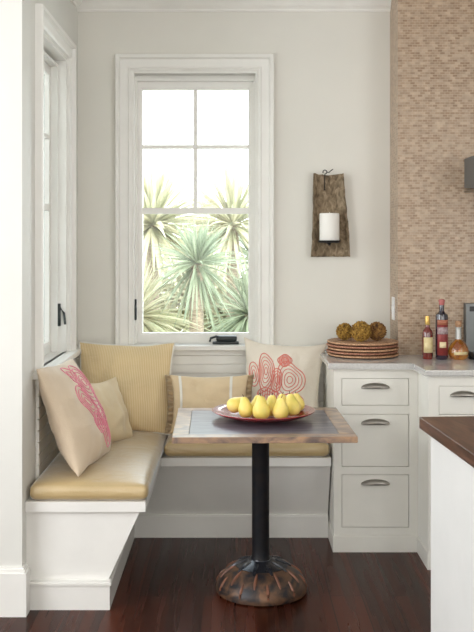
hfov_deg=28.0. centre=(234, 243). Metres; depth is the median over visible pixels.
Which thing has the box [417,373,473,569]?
base cabinet
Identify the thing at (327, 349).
woven charger
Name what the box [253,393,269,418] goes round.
pear
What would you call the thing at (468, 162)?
range hood
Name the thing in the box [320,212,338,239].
pillar candle
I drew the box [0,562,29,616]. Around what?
baseboard
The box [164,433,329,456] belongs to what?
seat cushion
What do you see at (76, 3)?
trim
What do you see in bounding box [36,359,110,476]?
throw pillow
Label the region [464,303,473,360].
range
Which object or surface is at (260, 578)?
pedestal table
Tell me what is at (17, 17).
wall
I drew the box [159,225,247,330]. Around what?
palm
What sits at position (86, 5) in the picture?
trim
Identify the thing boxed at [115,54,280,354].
window
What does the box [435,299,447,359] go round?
liquor bottle
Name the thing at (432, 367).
countertop
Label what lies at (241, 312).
palm
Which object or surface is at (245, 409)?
pear
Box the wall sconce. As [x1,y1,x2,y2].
[311,169,349,256]
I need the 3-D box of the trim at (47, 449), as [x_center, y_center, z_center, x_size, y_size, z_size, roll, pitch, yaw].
[-0.196,0.846,4.820,1.392,0.499,1.140,0,0,0]
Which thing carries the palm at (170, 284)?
on the ground
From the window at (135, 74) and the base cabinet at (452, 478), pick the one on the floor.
the base cabinet at (452, 478)
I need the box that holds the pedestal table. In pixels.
[172,407,357,605]
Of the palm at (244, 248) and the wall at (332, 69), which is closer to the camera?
the wall at (332, 69)
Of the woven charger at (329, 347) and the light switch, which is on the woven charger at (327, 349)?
the woven charger at (329, 347)
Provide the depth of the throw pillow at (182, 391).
5.03 m
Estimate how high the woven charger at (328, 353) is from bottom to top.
0.015 m
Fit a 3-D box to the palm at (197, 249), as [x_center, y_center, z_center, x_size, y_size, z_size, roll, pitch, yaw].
[-0.272,0.961,7.384,0.974,2.388,0.983,0,0,0]
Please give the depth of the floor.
4.17 m
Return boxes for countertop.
[320,350,473,375]
[419,416,473,467]
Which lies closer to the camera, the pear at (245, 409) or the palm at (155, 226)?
the pear at (245, 409)
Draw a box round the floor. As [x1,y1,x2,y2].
[0,538,430,631]
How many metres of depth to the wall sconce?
5.37 m
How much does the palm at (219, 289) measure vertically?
2.010 m
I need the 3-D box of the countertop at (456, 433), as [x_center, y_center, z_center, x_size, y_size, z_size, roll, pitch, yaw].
[1.167,0.620,2.360,0.920,0.040,1.950,0,0,-4]
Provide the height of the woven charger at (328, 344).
0.015 m
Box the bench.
[25,451,330,609]
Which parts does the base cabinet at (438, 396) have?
drawer, cup pull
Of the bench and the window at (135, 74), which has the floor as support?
the bench
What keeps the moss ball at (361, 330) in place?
on the woven charger at (385, 341)
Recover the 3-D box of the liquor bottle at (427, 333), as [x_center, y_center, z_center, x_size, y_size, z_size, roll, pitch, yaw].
[1.004,0.487,4.955,0.055,0.225,0.056,0,0,0]
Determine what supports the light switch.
attached to the tiled wall at (432, 41)
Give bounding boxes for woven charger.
[326,343,397,348]
[326,348,397,355]
[327,337,398,345]
[327,352,398,358]
[328,346,398,352]
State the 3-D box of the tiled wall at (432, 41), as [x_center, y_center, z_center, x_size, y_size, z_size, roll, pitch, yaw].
[1.740,0.055,5.260,1.720,3.000,0.260,0,0,0]
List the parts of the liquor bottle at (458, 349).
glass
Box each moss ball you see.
[336,323,351,339]
[350,320,370,341]
[370,321,386,340]
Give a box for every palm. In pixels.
[143,154,237,310]
[143,252,207,331]
[143,255,212,331]
[145,214,247,331]
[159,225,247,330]
[159,281,224,331]
[161,192,244,307]
[164,159,247,331]
[172,266,242,331]
[204,257,247,331]
[222,219,247,298]
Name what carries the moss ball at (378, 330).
on the woven charger at (385, 341)
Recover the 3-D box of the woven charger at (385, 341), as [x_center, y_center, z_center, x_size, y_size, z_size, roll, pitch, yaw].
[0.686,0.524,5.110,0.383,0.015,0.383,0,0,18]
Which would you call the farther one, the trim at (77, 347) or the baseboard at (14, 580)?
the trim at (77, 347)
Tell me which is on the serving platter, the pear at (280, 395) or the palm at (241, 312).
the pear at (280, 395)
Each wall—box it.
[0,0,77,565]
[78,12,389,349]
[390,0,473,354]
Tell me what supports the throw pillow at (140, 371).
on the seat cushion at (128, 470)
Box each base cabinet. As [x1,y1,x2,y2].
[323,362,417,551]
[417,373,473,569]
[431,437,473,631]
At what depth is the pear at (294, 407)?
4.32 m
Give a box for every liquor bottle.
[422,316,432,359]
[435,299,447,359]
[448,321,468,359]
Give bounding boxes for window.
[33,3,80,384]
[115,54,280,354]
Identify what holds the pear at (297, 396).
on the serving platter
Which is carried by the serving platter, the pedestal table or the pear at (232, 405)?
the pear at (232, 405)
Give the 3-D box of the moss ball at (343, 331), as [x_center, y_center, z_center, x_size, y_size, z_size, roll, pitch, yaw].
[0.592,0.472,5.131,0.097,0.096,0.097,0,0,0]
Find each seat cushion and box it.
[30,431,167,499]
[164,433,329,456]
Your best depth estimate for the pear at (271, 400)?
4.34 m
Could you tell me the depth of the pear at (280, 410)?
4.26 m
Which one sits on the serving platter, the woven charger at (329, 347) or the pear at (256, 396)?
the pear at (256, 396)
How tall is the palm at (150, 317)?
2.086 m
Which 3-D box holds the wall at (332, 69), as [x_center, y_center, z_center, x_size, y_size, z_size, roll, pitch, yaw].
[0.854,0.055,5.470,3.812,3.000,0.160,0,0,0]
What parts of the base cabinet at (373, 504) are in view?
drawer, drawer, drawer, cup pull, cup pull, cup pull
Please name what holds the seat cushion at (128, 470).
on the bench
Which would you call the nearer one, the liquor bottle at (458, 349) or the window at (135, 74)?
the liquor bottle at (458, 349)
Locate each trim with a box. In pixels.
[36,355,322,479]
[70,0,82,7]
[76,345,314,348]
[77,0,390,11]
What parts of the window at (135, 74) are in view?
sash, glass pane, sill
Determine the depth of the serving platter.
4.32 m
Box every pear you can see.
[226,397,240,412]
[238,395,252,417]
[251,395,259,405]
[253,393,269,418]
[267,393,276,416]
[273,395,288,417]
[277,392,285,400]
[286,391,300,415]
[293,391,304,409]
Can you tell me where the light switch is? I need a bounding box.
[391,297,394,319]
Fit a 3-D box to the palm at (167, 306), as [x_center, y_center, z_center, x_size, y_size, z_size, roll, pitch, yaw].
[-0.605,1.248,8.921,1.696,1.814,1.665,0,0,0]
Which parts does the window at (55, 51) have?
sash, sill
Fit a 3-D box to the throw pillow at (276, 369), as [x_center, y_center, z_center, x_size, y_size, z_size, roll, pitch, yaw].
[0.257,0.775,5.192,0.490,0.518,0.194,0,0,5]
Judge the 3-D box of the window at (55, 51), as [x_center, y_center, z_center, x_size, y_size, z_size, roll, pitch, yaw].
[-0.945,-0.222,4.685,0.215,1.703,0.980,0,0,0]
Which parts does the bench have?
trim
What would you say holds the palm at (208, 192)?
on the ground
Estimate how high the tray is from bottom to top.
0.030 m
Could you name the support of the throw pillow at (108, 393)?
on the seat cushion at (128, 470)
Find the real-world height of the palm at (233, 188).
2.935 m
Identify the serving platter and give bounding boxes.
[212,401,315,422]
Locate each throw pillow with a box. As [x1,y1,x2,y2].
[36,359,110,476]
[79,341,174,434]
[90,377,132,441]
[164,375,253,433]
[244,337,325,406]
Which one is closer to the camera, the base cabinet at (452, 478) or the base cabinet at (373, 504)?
the base cabinet at (452, 478)
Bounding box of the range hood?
[464,156,473,192]
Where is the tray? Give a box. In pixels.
[318,240,340,245]

